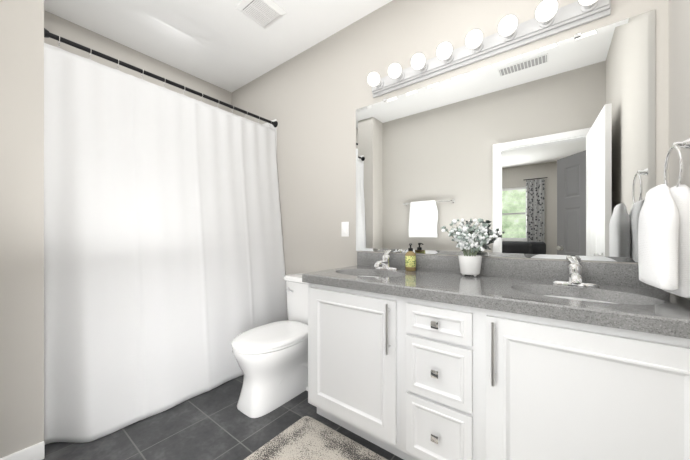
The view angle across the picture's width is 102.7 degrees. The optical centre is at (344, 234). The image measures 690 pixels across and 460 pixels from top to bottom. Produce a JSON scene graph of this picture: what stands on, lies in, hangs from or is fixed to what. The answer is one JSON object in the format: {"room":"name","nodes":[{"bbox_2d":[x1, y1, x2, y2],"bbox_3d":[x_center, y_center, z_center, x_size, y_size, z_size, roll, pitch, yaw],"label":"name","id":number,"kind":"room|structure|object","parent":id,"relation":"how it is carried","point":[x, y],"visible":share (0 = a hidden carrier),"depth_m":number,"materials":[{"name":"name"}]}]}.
{"room":"bathroom","nodes":[
{"label":"bathroom","id":0,"kind":"room"},
{"bbox_2d":[0,0,43,457],"bbox_3d":[-1.957,-0.265,1.474,0.940,2.700,0.390,0,0,37],"label":"wall","id":1,"kind":"structure","parent":0,"point":[21,224],"depth_m":1.29,"materials":[{"name":"paint"}]},
{"bbox_2d":[0,441,44,459],"bbox_3d":[-0.149,1.042,1.132,2.350,0.085,1.800,0,0,37],"label":"baseboard","id":2,"kind":"structure","parent":1,"relation":"attached to","point":[35,451],"depth_m":1.30,"materials":[{"name":"white wood"}]},
{"bbox_2d":[44,10,231,112],"bbox_3d":[-1.915,-0.265,2.403,0.120,2.700,1.920,0,0,37],"label":"wall","id":3,"kind":"structure","parent":0,"point":[66,29],"depth_m":2.37,"materials":[{"name":"paint"}]},
{"bbox_2d":[262,119,276,155],"bbox_3d":[-1.435,-0.265,2.282,0.790,1.700,1.529,0,0,37],"label":"wall","id":4,"kind":"structure","parent":3,"relation":"attached to","point":[270,125],"depth_m":2.67,"materials":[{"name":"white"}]},
{"bbox_2d":[44,0,392,92],"bbox_3d":[-0.523,-1.665,1.417,3.530,0.100,2.040,0,0,37],"label":"ceiling","id":5,"kind":"structure","parent":0,"point":[227,45],"depth_m":2.17,"materials":[{"name":"white paint"}]},
{"bbox_2d":[235,0,286,28],"bbox_3d":[-0.598,-1.603,1.978,0.256,0.024,0.256,0,0,37],"label":"ceiling vent","id":6,"kind":"object","parent":5,"relation":"in","point":[264,14],"visible":1,"depth_m":1.97,"materials":[{"name":"white plastic"}]},
{"bbox_2d":[43,375,402,459],"bbox_3d":[-0.523,1.135,1.417,3.530,0.100,2.040,0,0,37],"label":"floor","id":7,"kind":"structure","parent":0,"point":[215,424],"depth_m":1.51,"materials":[{"name":"tile"}]},
{"bbox_2d":[231,273,307,417],"bbox_3d":[-0.431,0.706,1.964,0.576,0.759,0.789,0,0,37],"label":"toilet","id":8,"kind":"object","parent":7,"relation":"on","point":[271,359],"visible":0.62,"depth_m":1.74,"materials":[{"name":"white ceramic"}]},
{"bbox_2d":[244,416,387,459],"bbox_3d":[0.132,1.079,0.998,1.380,0.010,0.608,0,0,37],"label":"rug","id":9,"kind":"object","parent":7,"relation":"on","point":[306,438],"visible":1,"depth_m":1.40,"materials":[{"name":"beige carpet"}]},
{"bbox_2d":[302,268,689,459],"bbox_3d":[0.537,0.677,1.356,1.522,0.815,0.605,0,0,37],"label":"bathroom vanity","id":10,"kind":"object","parent":7,"relation":"on","point":[436,357],"depth_m":1.03,"materials":[{"name":"white paint"}]},
{"bbox_2d":[374,250,397,269],"bbox_3d":[0.254,0.162,1.801,0.166,0.125,0.197,0,0,37],"label":"faucet","id":11,"kind":"object","parent":10,"relation":"on","point":[385,262],"visible":1,"depth_m":1.80,"materials":[{"name":"silver metal"}]},
{"bbox_2d":[405,243,415,270],"bbox_3d":[0.412,0.138,1.735,0.067,0.172,0.071,0,0,17],"label":"soap bottle","id":12,"kind":"object","parent":10,"relation":"on","point":[410,259],"visible":1,"depth_m":1.71,"materials":[{"name":"yellow plastic"}]},
{"bbox_2d":[441,218,499,276],"bbox_3d":[0.679,0.067,1.514,0.301,0.315,0.165,0,0,37],"label":"potted plant","id":13,"kind":"object","parent":10,"relation":"on","point":[469,264],"visible":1,"depth_m":1.48,"materials":[{"name":"white plant"}]},
{"bbox_2d":[552,256,599,286],"bbox_3d":[1.018,0.162,1.219,0.166,0.125,0.197,0,0,37],"label":"faucet","id":14,"kind":"object","parent":10,"relation":"on","point":[575,273],"visible":1,"depth_m":1.22,"materials":[{"name":"silver metal"}]},
{"bbox_2d":[232,0,668,274],"bbox_3d":[0.059,-0.265,2.181,3.530,2.700,0.120,0,0,37],"label":"wall","id":15,"kind":"structure","parent":0,"point":[312,99],"depth_m":2.15,"materials":[{"name":"paint"}]},
{"bbox_2d":[44,28,277,126],"bbox_3d":[-1.129,-1.058,2.049,0.060,0.074,1.526,0,0,37],"label":"curtain rod","id":16,"kind":"object","parent":15,"relation":"attached to","point":[59,39],"visible":0.98,"depth_m":1.80,"materials":[{"name":"black metal"}]},
{"bbox_2d":[44,43,287,444],"bbox_3d":[-1.042,0.031,1.978,0.238,2.100,1.514,0,0,37],"label":"shower curtain","id":17,"kind":"object","parent":16,"relation":"hanging from","point":[164,275],"visible":0.83,"depth_m":1.71,"materials":[{"name":"fabric"}]},
{"bbox_2d":[341,222,348,236],"bbox_3d":[-0.001,-0.045,2.142,0.070,0.115,0.013,0,0,37],"label":"light switch","id":18,"kind":"object","parent":15,"relation":"attached to","point":[344,229],"visible":1,"depth_m":2.14,"materials":[{"name":"white plastic"}]},
{"bbox_2d":[367,0,610,97],"bbox_3d":[0.648,-1.043,1.548,1.240,0.116,0.168,0,0,37],"label":"sconce","id":19,"kind":"object","parent":15,"relation":"attached to","point":[551,18],"visible":1,"depth_m":1.46,"materials":[{"name":"white glass"}]},
{"bbox_2d":[356,10,654,262],"bbox_3d":[0.690,-0.413,1.617,1.530,1.076,0.008,0,0,37],"label":"mirror","id":20,"kind":"object","parent":15,"relation":"attached to","point":[546,152],"visible":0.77,"depth_m":1.43,"materials":[{"name":"clear glass"}]},
{"bbox_2d":[669,0,689,299],"bbox_3d":[0.797,-0.265,0.336,0.120,2.700,1.920,0,0,37],"label":"wall","id":21,"kind":"structure","parent":0,"point":[679,70],"depth_m":1.03,"materials":[{"name":"paint"}]},
{"bbox_2d":[638,138,689,297],"bbox_3d":[1.100,-0.069,0.944,0.134,0.530,0.356,0,0,37],"label":"towel","id":22,"kind":"object","parent":21,"relation":"attached to","point":[664,241],"visible":1,"depth_m":0.86,"materials":[{"name":"white fabric"}]}
]}

